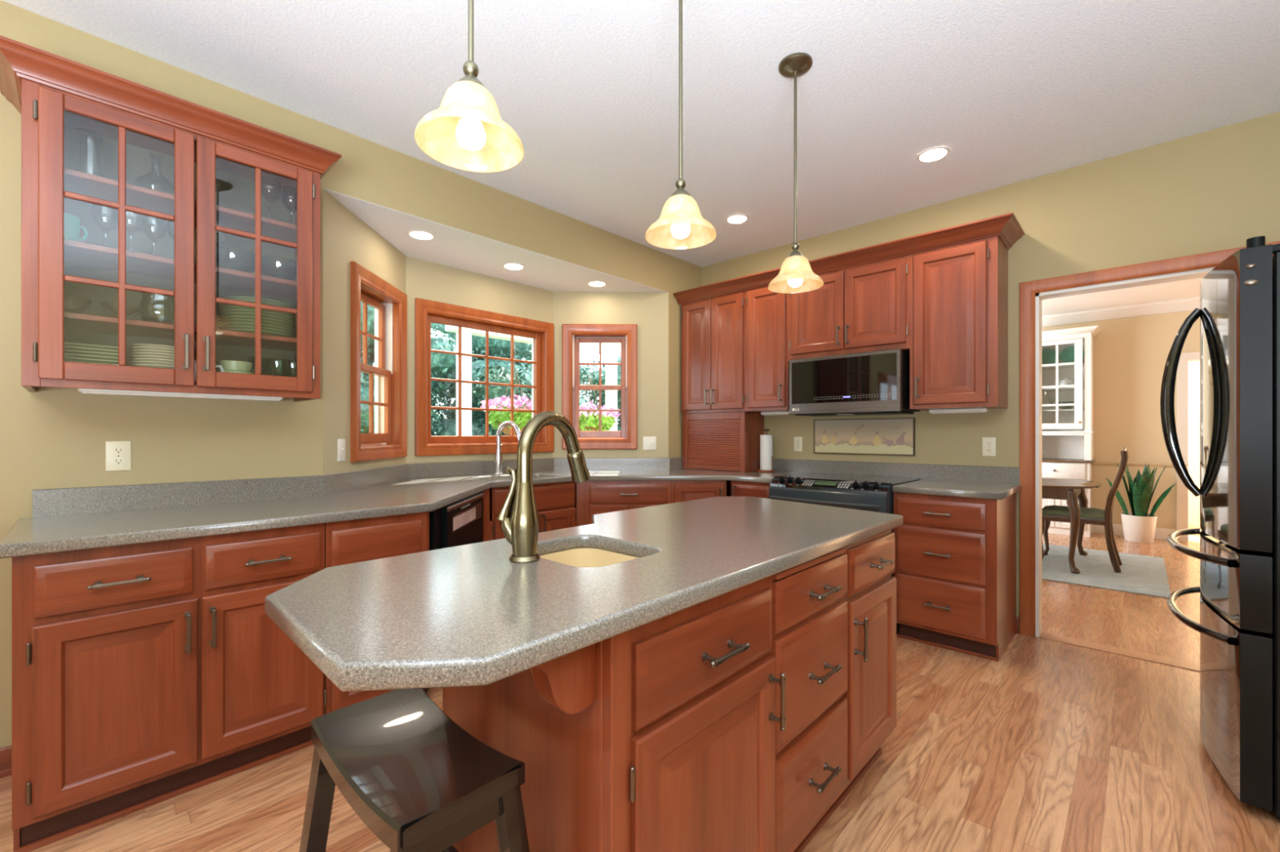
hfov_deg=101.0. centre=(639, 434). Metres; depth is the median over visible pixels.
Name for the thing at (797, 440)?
wall outlet
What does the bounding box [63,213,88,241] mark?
mug
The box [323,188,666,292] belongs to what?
ceiling
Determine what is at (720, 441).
appliance garage
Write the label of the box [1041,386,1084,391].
shelf
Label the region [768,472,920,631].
range
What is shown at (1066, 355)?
plate
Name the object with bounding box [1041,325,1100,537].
china hutch
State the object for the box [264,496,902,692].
island countertop
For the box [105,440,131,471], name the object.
wall outlet
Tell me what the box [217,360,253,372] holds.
bowl
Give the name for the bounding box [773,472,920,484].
cooktop
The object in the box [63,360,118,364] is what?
square plate
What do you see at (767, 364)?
upper cabinet
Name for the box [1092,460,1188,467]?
trim
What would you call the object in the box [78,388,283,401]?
light
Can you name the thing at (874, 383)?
microwave
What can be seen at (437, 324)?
tree
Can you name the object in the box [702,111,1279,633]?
wall
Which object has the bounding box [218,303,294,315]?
dinner plate
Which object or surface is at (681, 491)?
base cabinet
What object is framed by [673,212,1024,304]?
crown molding
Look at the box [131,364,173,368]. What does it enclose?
plate
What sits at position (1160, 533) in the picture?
baseboard
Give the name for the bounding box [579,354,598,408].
tree
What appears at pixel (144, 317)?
glass pitcher
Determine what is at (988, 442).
receptacle
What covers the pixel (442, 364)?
tree
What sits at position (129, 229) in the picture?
wine glass
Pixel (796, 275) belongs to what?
pendant light
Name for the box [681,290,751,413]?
upper cabinet
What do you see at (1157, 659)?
threshold
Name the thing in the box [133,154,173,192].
decanter
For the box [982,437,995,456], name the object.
wall outlet
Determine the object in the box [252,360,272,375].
tumbler
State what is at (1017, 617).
baseboard
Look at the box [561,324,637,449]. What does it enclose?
window
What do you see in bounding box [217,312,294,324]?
dinner plate
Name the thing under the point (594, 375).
tree
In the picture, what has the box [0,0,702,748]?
wall
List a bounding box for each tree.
[360,301,456,435]
[368,322,456,422]
[431,335,531,435]
[472,365,531,435]
[521,346,531,369]
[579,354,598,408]
[579,356,621,431]
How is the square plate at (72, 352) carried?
on the square plate at (66, 355)
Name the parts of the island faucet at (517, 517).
lever, spout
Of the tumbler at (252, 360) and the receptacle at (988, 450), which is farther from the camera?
the receptacle at (988, 450)
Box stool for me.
[298,688,529,851]
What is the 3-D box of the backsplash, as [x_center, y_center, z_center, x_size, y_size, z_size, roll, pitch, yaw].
[-0.230,0.255,3.579,4.742,0.102,2.099,0,0,-16]
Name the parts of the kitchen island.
panel, drawer, door, handle, handle, drawer, drawer, drawer, handle, handle, handle, shoe moulding, handle, drawer, door, handle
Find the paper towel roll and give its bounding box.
[760,435,773,470]
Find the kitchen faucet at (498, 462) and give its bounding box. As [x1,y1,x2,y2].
[493,421,520,475]
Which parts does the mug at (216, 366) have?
handle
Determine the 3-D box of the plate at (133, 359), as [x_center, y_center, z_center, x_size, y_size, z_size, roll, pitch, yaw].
[-1.876,-0.279,2.062,0.160,0.012,0.160,0,0,1]
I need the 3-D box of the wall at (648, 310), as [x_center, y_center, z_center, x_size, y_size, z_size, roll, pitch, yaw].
[-0.251,-0.051,4.598,0.990,2.543,0.120,0,0,-2]
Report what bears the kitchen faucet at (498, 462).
on the countertop at (75, 518)
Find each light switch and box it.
[337,439,345,462]
[643,436,656,450]
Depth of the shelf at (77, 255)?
2.07 m
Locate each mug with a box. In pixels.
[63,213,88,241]
[194,360,224,381]
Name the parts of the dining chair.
leg, leg, seat frame, seat, leg, leg, crest rail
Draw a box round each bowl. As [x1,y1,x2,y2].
[63,295,92,314]
[100,302,142,319]
[215,262,254,273]
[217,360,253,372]
[217,370,253,374]
[261,269,296,279]
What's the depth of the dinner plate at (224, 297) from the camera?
2.20 m
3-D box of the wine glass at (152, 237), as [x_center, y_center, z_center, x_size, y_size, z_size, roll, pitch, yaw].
[-1.874,-0.750,2.035,0.076,0.175,0.076,0,0,43]
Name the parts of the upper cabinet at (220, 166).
door, crown, handle, handle, door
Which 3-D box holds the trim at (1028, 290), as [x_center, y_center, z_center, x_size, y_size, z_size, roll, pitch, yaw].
[2.767,0.146,2.804,1.235,2.147,0.022,0,0,43]
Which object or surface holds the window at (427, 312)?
in the wall at (425, 280)
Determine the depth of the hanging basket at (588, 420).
5.85 m
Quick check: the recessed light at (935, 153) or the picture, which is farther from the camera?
the picture
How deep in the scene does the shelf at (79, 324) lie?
2.07 m
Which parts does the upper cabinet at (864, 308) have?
door, handle, handle, door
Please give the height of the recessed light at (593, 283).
0.006 m
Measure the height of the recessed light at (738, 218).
0.006 m
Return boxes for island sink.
[538,547,638,567]
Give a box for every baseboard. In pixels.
[0,745,11,778]
[1016,616,1018,634]
[1092,524,1177,540]
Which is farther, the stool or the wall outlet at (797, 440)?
the wall outlet at (797, 440)
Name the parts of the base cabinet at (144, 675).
panel, drawer, door, handle, shoe moulding, handle, handle, door, drawer, handle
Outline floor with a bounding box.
[0,524,1279,851]
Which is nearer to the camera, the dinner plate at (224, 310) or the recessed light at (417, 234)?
the dinner plate at (224, 310)
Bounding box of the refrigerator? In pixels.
[1160,235,1279,817]
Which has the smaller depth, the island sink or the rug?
the island sink
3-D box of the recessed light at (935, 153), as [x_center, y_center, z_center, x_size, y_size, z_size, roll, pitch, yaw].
[1.623,-1.545,2.921,0.168,0.006,0.168,0,0,43]
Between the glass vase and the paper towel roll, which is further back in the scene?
the paper towel roll
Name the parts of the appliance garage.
rail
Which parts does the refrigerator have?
handle, handle, handle, handle, drawer, drawer, door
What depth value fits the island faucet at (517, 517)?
1.27 m
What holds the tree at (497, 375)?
on the ground
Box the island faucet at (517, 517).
[497,410,590,563]
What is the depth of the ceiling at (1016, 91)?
2.34 m
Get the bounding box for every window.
[350,261,407,462]
[414,297,554,456]
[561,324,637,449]
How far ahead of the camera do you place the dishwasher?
2.72 m
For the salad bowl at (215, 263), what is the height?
0.100 m
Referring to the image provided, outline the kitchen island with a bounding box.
[442,528,896,851]
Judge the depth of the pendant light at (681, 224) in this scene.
1.65 m
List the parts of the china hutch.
door, door, rail, drawer, waist moulding, door, crown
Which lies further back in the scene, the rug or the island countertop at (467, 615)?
the rug
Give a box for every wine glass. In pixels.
[91,203,118,242]
[116,210,145,244]
[140,214,167,249]
[166,220,173,239]
[215,232,226,267]
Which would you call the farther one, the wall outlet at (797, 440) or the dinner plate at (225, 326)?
the wall outlet at (797, 440)
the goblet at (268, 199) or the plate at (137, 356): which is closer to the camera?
the plate at (137, 356)
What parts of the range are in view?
knob, knob, knob, handle, door, control panel, knob, knob, knob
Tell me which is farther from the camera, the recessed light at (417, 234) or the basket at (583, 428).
the basket at (583, 428)
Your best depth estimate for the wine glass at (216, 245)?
2.13 m
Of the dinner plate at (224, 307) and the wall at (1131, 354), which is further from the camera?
the wall at (1131, 354)
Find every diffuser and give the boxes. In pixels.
[762,413,789,415]
[930,411,986,413]
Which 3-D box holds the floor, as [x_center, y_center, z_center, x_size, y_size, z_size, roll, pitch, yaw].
[2.481,1.280,2.127,8.320,0.120,15.500,0,0,43]
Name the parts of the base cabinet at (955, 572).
handle, handle, handle, drawer, drawer, drawer, shoe moulding, panel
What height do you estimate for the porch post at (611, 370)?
2.350 m
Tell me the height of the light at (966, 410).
0.027 m
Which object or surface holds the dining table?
on the rug
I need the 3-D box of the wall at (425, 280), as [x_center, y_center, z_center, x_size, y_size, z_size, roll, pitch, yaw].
[-1.218,-0.051,4.111,0.120,2.543,1.252,0,0,43]
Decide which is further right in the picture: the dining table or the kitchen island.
the dining table
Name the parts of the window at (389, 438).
frame, sash, sash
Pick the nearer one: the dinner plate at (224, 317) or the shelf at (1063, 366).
the dinner plate at (224, 317)
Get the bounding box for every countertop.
[0,457,1021,558]
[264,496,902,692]
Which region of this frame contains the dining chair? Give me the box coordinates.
[1041,446,1128,573]
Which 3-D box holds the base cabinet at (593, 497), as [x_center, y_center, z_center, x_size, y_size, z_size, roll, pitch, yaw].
[-0.127,0.783,4.146,0.700,0.874,0.559,0,0,-2]
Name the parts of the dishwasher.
door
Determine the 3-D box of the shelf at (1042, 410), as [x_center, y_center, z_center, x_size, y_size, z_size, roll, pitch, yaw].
[5.229,-0.292,6.596,0.520,0.015,0.330,0,0,43]
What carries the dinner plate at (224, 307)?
on the dinner plate at (224, 310)
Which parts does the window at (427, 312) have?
sash, frame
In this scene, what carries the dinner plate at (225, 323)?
on the dinner plate at (225, 326)
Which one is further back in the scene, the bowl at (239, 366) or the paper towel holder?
the paper towel holder
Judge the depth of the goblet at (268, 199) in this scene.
2.29 m
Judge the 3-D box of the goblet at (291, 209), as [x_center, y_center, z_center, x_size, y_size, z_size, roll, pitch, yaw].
[-1.562,-1.000,2.365,0.084,0.190,0.084,0,0,43]
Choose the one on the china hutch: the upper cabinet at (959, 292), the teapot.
the teapot
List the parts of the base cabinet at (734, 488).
handle, drawer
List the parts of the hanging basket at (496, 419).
chain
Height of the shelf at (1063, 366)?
0.015 m
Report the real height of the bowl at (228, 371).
0.054 m
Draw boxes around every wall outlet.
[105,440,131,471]
[794,436,802,451]
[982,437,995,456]
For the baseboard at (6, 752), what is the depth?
1.88 m
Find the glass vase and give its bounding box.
[75,128,104,177]
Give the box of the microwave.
[789,348,920,416]
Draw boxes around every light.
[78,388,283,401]
[406,230,435,240]
[414,0,524,173]
[502,262,525,270]
[586,280,607,287]
[644,0,716,249]
[725,213,749,223]
[760,411,789,415]
[768,52,823,293]
[915,146,951,162]
[928,408,988,413]
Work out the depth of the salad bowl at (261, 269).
2.38 m
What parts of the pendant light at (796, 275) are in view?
rod, bulb, lamp shade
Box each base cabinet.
[11,523,326,851]
[324,511,429,714]
[480,481,576,542]
[576,480,671,526]
[671,480,726,503]
[726,480,769,498]
[893,492,1016,661]
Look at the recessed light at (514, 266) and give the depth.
3.84 m
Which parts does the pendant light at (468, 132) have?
lamp shade, rod, bulb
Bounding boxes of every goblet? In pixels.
[261,181,281,204]
[280,187,296,223]
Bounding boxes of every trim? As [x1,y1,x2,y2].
[1019,240,1279,636]
[1035,266,1215,637]
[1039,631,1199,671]
[1041,297,1199,327]
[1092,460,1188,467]
[1176,351,1199,542]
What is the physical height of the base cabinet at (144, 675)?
0.874 m
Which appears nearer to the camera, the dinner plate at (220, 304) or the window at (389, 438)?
the dinner plate at (220, 304)
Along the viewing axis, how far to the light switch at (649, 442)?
4.54 m
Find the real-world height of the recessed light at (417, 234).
0.006 m
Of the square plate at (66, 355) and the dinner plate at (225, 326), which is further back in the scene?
the dinner plate at (225, 326)
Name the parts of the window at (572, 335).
sash, sash, frame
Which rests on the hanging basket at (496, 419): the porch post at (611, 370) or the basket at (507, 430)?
the basket at (507, 430)
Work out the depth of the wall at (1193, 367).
7.04 m
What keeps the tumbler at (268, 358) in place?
in the upper cabinet at (220, 166)
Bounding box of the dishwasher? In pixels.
[422,492,484,693]
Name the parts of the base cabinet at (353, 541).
door, drawer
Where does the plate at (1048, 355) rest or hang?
on the china hutch
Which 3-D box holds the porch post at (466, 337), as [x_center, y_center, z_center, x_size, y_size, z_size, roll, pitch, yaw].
[-1.866,0.095,5.593,0.160,2.350,0.160,0,0,43]
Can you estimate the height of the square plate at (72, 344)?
0.014 m
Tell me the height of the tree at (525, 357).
4.412 m
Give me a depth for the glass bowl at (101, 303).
1.93 m
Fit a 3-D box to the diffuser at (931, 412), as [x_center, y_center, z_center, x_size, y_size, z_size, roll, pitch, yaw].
[2.002,-0.134,3.323,0.300,0.004,0.048,0,0,43]
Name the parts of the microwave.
trim, glass panel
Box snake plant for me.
[1106,463,1175,543]
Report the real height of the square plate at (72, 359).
0.014 m
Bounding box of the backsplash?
[32,457,1019,518]
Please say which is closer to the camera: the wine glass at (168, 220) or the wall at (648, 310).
the wine glass at (168, 220)
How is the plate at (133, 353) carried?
on the plate at (137, 356)
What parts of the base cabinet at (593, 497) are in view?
door, drawer, handle, door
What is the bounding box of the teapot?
[1053,377,1074,387]
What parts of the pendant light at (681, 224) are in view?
rod, lamp shade, bulb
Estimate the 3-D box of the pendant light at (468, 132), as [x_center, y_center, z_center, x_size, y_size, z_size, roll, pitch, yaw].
[-0.364,-1.081,1.136,0.224,0.932,0.224,0,0,43]
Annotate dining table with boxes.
[1041,477,1102,573]
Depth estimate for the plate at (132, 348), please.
2.00 m
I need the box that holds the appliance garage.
[682,411,764,472]
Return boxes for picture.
[813,417,915,455]
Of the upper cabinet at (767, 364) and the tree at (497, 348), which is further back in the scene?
the tree at (497, 348)
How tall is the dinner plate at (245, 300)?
0.016 m
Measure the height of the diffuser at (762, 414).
0.004 m
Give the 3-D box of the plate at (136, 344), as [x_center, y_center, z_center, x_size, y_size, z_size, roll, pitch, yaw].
[-1.876,-0.333,2.062,0.160,0.012,0.160,0,0,-15]
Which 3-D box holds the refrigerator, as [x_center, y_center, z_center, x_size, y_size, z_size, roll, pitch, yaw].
[2.451,0.297,1.803,0.958,1.845,0.912,0,0,43]
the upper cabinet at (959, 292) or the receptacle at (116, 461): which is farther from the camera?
the upper cabinet at (959, 292)
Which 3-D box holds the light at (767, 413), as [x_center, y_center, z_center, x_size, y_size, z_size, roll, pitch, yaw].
[1.094,-0.166,4.183,0.280,0.027,0.060,0,0,43]
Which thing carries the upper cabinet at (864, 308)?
attached to the wall at (1217, 189)
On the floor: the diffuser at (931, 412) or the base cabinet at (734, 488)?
the base cabinet at (734, 488)
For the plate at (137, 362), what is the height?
0.012 m
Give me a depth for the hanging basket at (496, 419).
5.20 m
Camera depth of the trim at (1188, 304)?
6.30 m
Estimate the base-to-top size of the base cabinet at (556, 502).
0.874 m
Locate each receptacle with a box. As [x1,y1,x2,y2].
[112,447,124,454]
[112,457,124,465]
[986,440,991,445]
[986,448,991,452]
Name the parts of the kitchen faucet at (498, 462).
spout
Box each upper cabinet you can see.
[0,35,342,401]
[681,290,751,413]
[746,285,789,412]
[787,254,910,361]
[910,235,1008,410]
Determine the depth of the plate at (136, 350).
2.00 m
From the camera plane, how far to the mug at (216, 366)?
2.06 m
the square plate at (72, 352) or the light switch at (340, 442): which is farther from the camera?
the light switch at (340, 442)
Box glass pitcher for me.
[138,292,173,323]
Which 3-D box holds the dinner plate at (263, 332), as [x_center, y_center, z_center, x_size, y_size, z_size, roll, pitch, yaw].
[-1.662,-0.423,2.296,0.270,0.016,0.270,0,0,43]
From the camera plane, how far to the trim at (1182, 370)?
5.99 m
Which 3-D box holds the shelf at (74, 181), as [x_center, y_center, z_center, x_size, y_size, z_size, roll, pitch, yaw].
[-1.828,-0.895,2.131,0.285,0.020,0.813,0,0,43]
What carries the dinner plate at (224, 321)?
on the dinner plate at (225, 323)
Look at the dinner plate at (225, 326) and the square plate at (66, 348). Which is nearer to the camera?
the square plate at (66, 348)
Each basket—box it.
[480,366,531,435]
[497,421,527,435]
[579,342,620,431]
[579,426,605,431]
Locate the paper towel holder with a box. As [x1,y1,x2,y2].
[756,429,776,472]
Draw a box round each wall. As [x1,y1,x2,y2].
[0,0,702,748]
[323,189,405,475]
[405,256,553,463]
[553,291,668,457]
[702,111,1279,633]
[1041,311,1199,529]
[1187,360,1199,525]
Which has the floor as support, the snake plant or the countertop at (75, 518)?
the snake plant
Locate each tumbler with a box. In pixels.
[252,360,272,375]
[267,358,288,375]
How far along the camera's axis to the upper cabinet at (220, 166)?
2.01 m
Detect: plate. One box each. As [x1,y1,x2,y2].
[63,342,118,350]
[63,346,118,354]
[63,349,118,357]
[63,353,118,360]
[63,356,118,364]
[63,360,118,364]
[131,343,173,349]
[131,346,173,351]
[131,349,173,355]
[131,352,173,357]
[131,355,173,359]
[131,358,173,363]
[131,360,173,365]
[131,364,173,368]
[217,306,294,319]
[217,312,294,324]
[217,315,294,328]
[217,322,294,333]
[217,325,294,336]
[218,299,290,308]
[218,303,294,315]
[218,309,294,321]
[218,319,294,330]
[220,296,294,308]
[224,328,293,337]
[1041,348,1055,364]
[1059,346,1084,363]
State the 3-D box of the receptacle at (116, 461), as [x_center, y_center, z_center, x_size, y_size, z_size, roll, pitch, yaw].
[-2.070,0.108,2.095,0.003,0.029,0.033,0,0,43]
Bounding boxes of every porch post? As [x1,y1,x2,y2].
[456,330,471,435]
[605,353,617,431]
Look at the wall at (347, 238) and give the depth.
2.80 m
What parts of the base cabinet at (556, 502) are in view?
door, drawer, handle, door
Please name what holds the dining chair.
on the rug
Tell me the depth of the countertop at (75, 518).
2.40 m
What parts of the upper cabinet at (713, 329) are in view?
door, handle, handle, door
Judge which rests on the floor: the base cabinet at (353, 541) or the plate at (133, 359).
the base cabinet at (353, 541)
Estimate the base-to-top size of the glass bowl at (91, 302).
0.055 m
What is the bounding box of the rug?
[1041,543,1170,598]
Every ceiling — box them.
[1,0,1279,315]
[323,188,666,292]
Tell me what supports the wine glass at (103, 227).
on the upper cabinet at (220, 166)
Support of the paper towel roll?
on the paper towel holder
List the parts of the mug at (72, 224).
handle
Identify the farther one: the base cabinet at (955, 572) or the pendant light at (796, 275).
the base cabinet at (955, 572)
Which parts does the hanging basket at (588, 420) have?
chain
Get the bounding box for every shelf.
[63,167,296,248]
[63,239,296,299]
[63,311,296,351]
[1041,363,1084,369]
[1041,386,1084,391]
[1041,408,1084,412]

